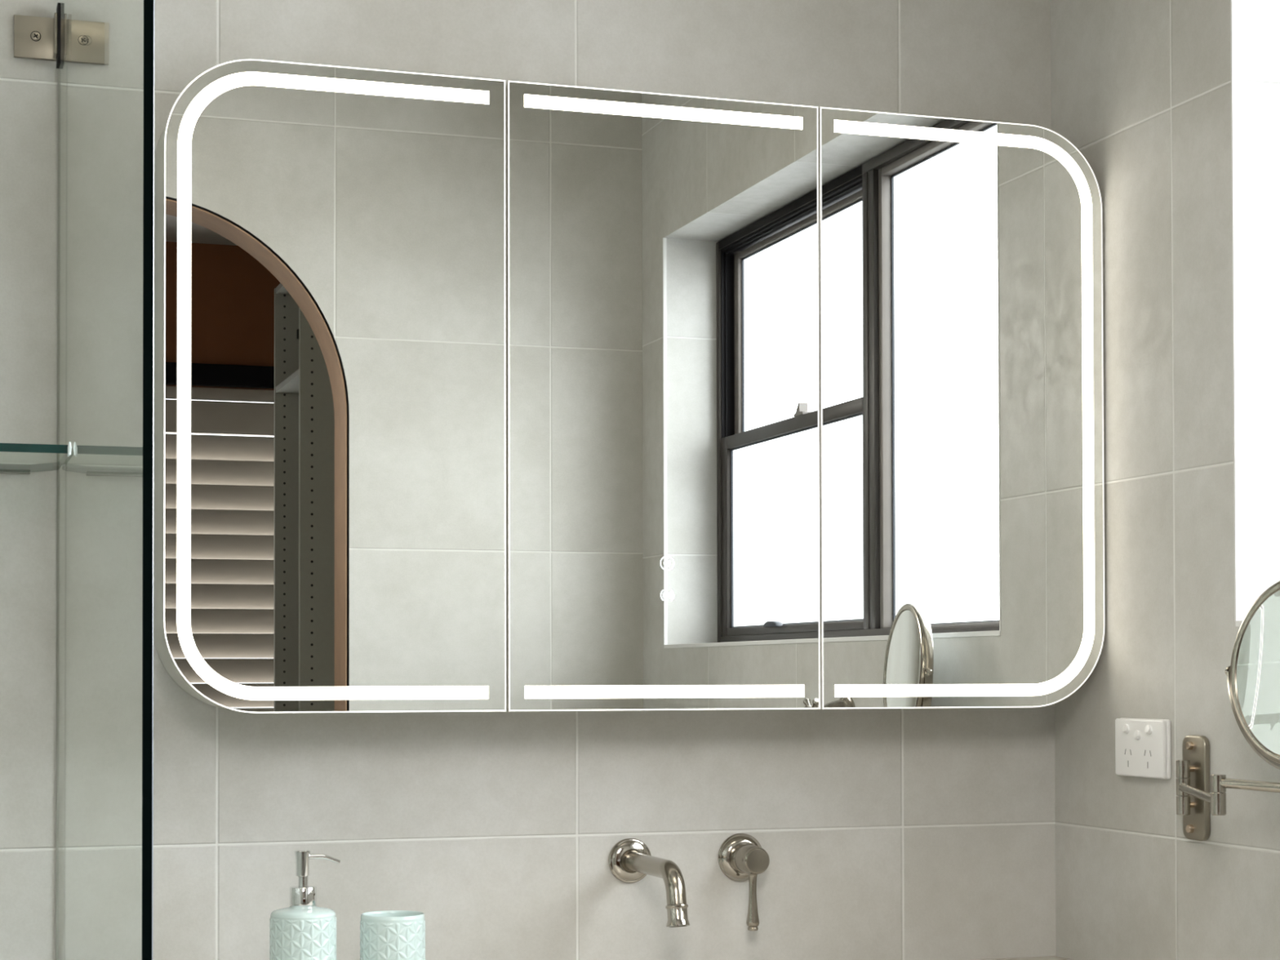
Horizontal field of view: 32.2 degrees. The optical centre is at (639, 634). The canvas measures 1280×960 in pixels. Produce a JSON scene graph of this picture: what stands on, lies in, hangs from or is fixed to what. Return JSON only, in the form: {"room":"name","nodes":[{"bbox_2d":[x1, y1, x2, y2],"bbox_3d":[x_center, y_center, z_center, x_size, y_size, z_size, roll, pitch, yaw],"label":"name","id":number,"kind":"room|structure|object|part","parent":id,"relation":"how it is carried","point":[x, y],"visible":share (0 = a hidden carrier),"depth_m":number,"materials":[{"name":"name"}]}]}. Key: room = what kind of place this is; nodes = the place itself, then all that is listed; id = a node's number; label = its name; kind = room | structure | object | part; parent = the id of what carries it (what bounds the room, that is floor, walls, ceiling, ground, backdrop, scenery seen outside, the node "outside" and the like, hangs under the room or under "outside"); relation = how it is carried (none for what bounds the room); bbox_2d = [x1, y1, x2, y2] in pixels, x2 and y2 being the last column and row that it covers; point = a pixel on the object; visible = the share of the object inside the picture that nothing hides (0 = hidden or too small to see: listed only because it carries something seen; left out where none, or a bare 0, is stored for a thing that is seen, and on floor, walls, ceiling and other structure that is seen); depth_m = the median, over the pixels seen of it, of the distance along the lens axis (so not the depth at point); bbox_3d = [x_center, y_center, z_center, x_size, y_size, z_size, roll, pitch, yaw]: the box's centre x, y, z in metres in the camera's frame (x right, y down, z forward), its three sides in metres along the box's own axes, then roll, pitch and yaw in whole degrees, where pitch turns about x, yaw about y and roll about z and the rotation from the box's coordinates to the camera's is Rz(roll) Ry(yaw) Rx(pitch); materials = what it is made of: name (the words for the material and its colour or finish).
{"room":"bathroom","nodes":[
{"label":"bathroom","id":0,"kind":"room"},
{"bbox_2d":[0,0,1056,959],"bbox_3d":[-0.433,-0.019,2.746,2.657,2.700,0.120,0,-1,-18],"label":"wall","id":1,"kind":"structure","parent":0,"point":[885,833],"depth_m":2.79,"materials":[{"name":"tile"}]},
{"bbox_2d":[0,441,71,474],"bbox_3d":[-0.886,-0.198,2.409,0.505,0.016,0.243,0,-1,-18],"label":"glass shelf","id":2,"kind":"object","parent":1,"relation":"attached to","point":[15,458],"visible":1,"depth_m":2.42,"materials":[{"name":"clear glass"}]},
{"bbox_3d":[-0.933,-0.190,2.518,0.464,0.002,0.006,0,-1,-18],"label":"shelf rail","id":3,"kind":"part","parent":2,"relation":"part of","materials":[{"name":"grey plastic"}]},
{"bbox_2d":[153,58,1104,713],"bbox_3d":[0.010,-0.283,2.760,1.201,0.750,0.140,0,-1,-18],"label":"upper cabinet","id":4,"kind":"object","parent":1,"relation":"attached to","point":[471,394],"visible":0.99,"depth_m":2.67,"materials":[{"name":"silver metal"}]},
{"bbox_3d":[-0.352,-0.285,2.577,0.396,0.747,0.018,0,-1,-18],"label":"door","id":5,"kind":"part","parent":4,"relation":"part of","materials":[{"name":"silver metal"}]},
{"bbox_3d":[0.030,-0.284,2.703,0.396,0.747,0.018,0,-1,-18],"label":"door","id":6,"kind":"part","parent":4,"relation":"part of","materials":[{"name":"silver metal"}]},
{"bbox_3d":[0.411,-0.282,2.829,0.394,0.747,0.018,0,-1,-18],"label":"door","id":7,"kind":"part","parent":4,"relation":"part of","materials":[{"name":"silver metal"}]},
{"bbox_2d":[608,838,689,927],"bbox_3d":[0.018,0.304,2.720,0.057,0.095,0.200,0,-1,-18],"label":"spout","id":8,"kind":"object","parent":1,"relation":"attached to","point":[630,860],"visible":1,"depth_m":2.71,"materials":[{"name":"silver metal"}]},
{"bbox_2d":[717,833,769,930],"bbox_3d":[0.139,0.316,2.833,0.062,0.120,0.062,0,-1,-18],"label":"mixer","id":9,"kind":"object","parent":1,"relation":"attached to","point":[741,857],"visible":1,"depth_m":2.81,"materials":[{"name":"silver metal"}]},
{"bbox_3d":[0.143,0.338,2.816,0.018,0.075,0.018,0,-1,-18],"label":"lever","id":10,"kind":"part","parent":9,"relation":"part of","materials":[{"name":"silver metal"}]},
{"bbox_2d":[1050,0,1279,959],"bbox_3d":[1.027,-0.035,2.017,0.260,2.700,2.181,0,-1,-18],"label":"wall","id":11,"kind":"structure","parent":0,"point":[1141,89],"depth_m":2.72,"materials":[{"name":"tile"}]},
{"bbox_2d":[1115,717,1171,779],"bbox_3d":[0.628,0.142,2.782,0.017,0.074,0.116,0,-1,-18],"label":"power outlet","id":12,"kind":"object","parent":11,"relation":"attached to","point":[1142,745],"visible":1,"depth_m":2.77,"materials":[{"name":"white plastic"}]},
{"bbox_2d":[1122,724,1129,733],"bbox_3d":[0.616,0.119,2.807,0.008,0.012,0.012,0,-1,-18],"label":"switch","id":13,"kind":"object","parent":12,"relation":"attached to","point":[1126,727],"depth_m":2.80,"materials":[{"name":"white plastic"}]},
{"bbox_2d":[1133,729,1140,739],"bbox_3d":[0.624,0.126,2.781,0.008,0.012,0.012,0,-1,-18],"label":"switch","id":14,"kind":"object","parent":12,"relation":"attached to","point":[1136,733],"depth_m":2.78,"materials":[{"name":"white plastic"}]},
{"bbox_2d":[1144,724,1151,734],"bbox_3d":[0.632,0.118,2.756,0.008,0.012,0.012,0,-1,-18],"label":"switch","id":15,"kind":"object","parent":12,"relation":"attached to","point":[1148,728],"depth_m":2.75,"materials":[{"name":"white plastic"}]},
{"bbox_2d":[1175,581,1279,840],"bbox_3d":[0.681,0.090,2.481,0.085,0.307,0.425,0,-1,-14],"label":"magnifying mirror","id":16,"kind":"object","parent":11,"relation":"attached to","point":[1253,673],"visible":1,"depth_m":2.45,"materials":[{"name":"silver metal"}]},
{"bbox_3d":[0.649,0.184,2.571,0.010,0.016,0.171,0,-1,1],"label":"arm","id":17,"kind":"part","parent":16,"relation":"part of","materials":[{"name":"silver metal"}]},
{"bbox_3d":[0.670,0.184,2.670,0.008,0.126,0.050,0,-1,-18],"label":"wall plate","id":18,"kind":"part","parent":16,"relation":"part of","materials":[{"name":"silver metal"}]},
{"bbox_3d":[0.663,0.041,2.487,0.012,0.012,0.015,0,-1,-18],"label":"pivot knob","id":19,"kind":"part","parent":16,"relation":"part of","materials":[{"name":"silver metal"}]},
{"bbox_3d":[0.682,0.166,2.430,0.011,0.015,0.108,1,-1,-37],"label":"arm","id":20,"kind":"part","parent":16,"relation":"part of","materials":[{"name":"silver metal"}]},
{"bbox_2d":[1236,590,1279,755],"bbox_3d":[0.708,0.038,2.386,0.014,0.188,0.188,0,-1,-27],"label":"mirror glass","id":21,"kind":"object","parent":16,"relation":"attached to","point":[1258,636],"depth_m":2.44,"materials":[{"name":"silver mirror"}]},
{"bbox_2d":[1230,0,1242,626],"bbox_3d":[0.932,-0.447,1.904,0.008,0.848,1.482,0,-1,-18],"label":"trim","id":22,"kind":"structure","parent":11,"relation":"attached to","point":[1238,620],"depth_m":2.60,"materials":[{"name":"metal"}]},
{"bbox_3d":[0.118,1.341,0.585,3.200,0.100,4.520,0,-1,-18],"label":"floor","id":23,"kind":"structure","parent":0,"visible":0},
{"bbox_2d":[13,0,155,959],"bbox_3d":[-0.524,0.264,2.124,0.109,2.088,0.995,0,-1,-18],"label":"screen","id":24,"kind":"object","parent":23,"relation":"on","point":[103,51],"visible":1,"depth_m":1.99,"materials":[{"name":"clear glass"}]},
{"bbox_3d":[-0.676,-0.701,2.597,0.019,0.048,0.024,0,-1,-18],"label":"clamp plate","id":25,"kind":"part","parent":24,"relation":"part of","materials":[{"name":"silver metal"}]},
{"bbox_3d":[-0.523,0.264,2.124,0.008,2.088,0.994,0,-1,-18],"label":"glass panel","id":26,"kind":"part","parent":24,"relation":"part of","materials":[{"name":"clear glass"}]},
{"bbox_2d":[976,955,1070,959],"bbox_3d":[0.037,0.877,2.561,1.271,0.899,0.493,0,-1,-18],"label":"vanity unit","id":27,"kind":"object","parent":23,"relation":"on","point":[1047,957],"visible":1,"depth_m":2.97,"materials":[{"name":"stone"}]},
{"bbox_2d":[269,849,340,959],"bbox_3d":[-0.383,0.337,2.535,0.079,0.182,0.075,0,-1,-18],"label":"soap dispenser","id":28,"kind":"object","parent":27,"relation":"on","point":[303,930],"visible":1,"depth_m":2.51,"materials":[{"name":"green ceramic"}]},
{"bbox_2d":[269,906,336,959],"bbox_3d":[-0.385,0.370,2.534,0.075,0.117,0.075,0,-1,-18],"label":"bottle","id":29,"kind":"object","parent":28,"relation":"attached to","point":[295,933],"depth_m":2.50,"materials":[{"name":"green ceramic"}]},
{"bbox_3d":[-0.385,0.281,2.535,0.012,0.014,0.012,0,-1,-18],"label":"pump stem","id":30,"kind":"part","parent":28,"relation":"part of","materials":[{"name":"silver metal"}]},
{"bbox_3d":[-0.362,0.257,2.541,0.037,0.012,0.006,0,-1,-12],"label":"pump spout","id":31,"kind":"part","parent":28,"relation":"part of","materials":[{"name":"silver metal"}]},
{"bbox_2d":[360,910,425,959],"bbox_3d":[-0.286,0.376,2.566,0.077,0.106,0.077,0,-1,-18],"label":"tumbler","id":32,"kind":"object","parent":27,"relation":"on","point":[388,935],"visible":1,"depth_m":2.54,"materials":[{"name":"green ceramic"}]}
]}

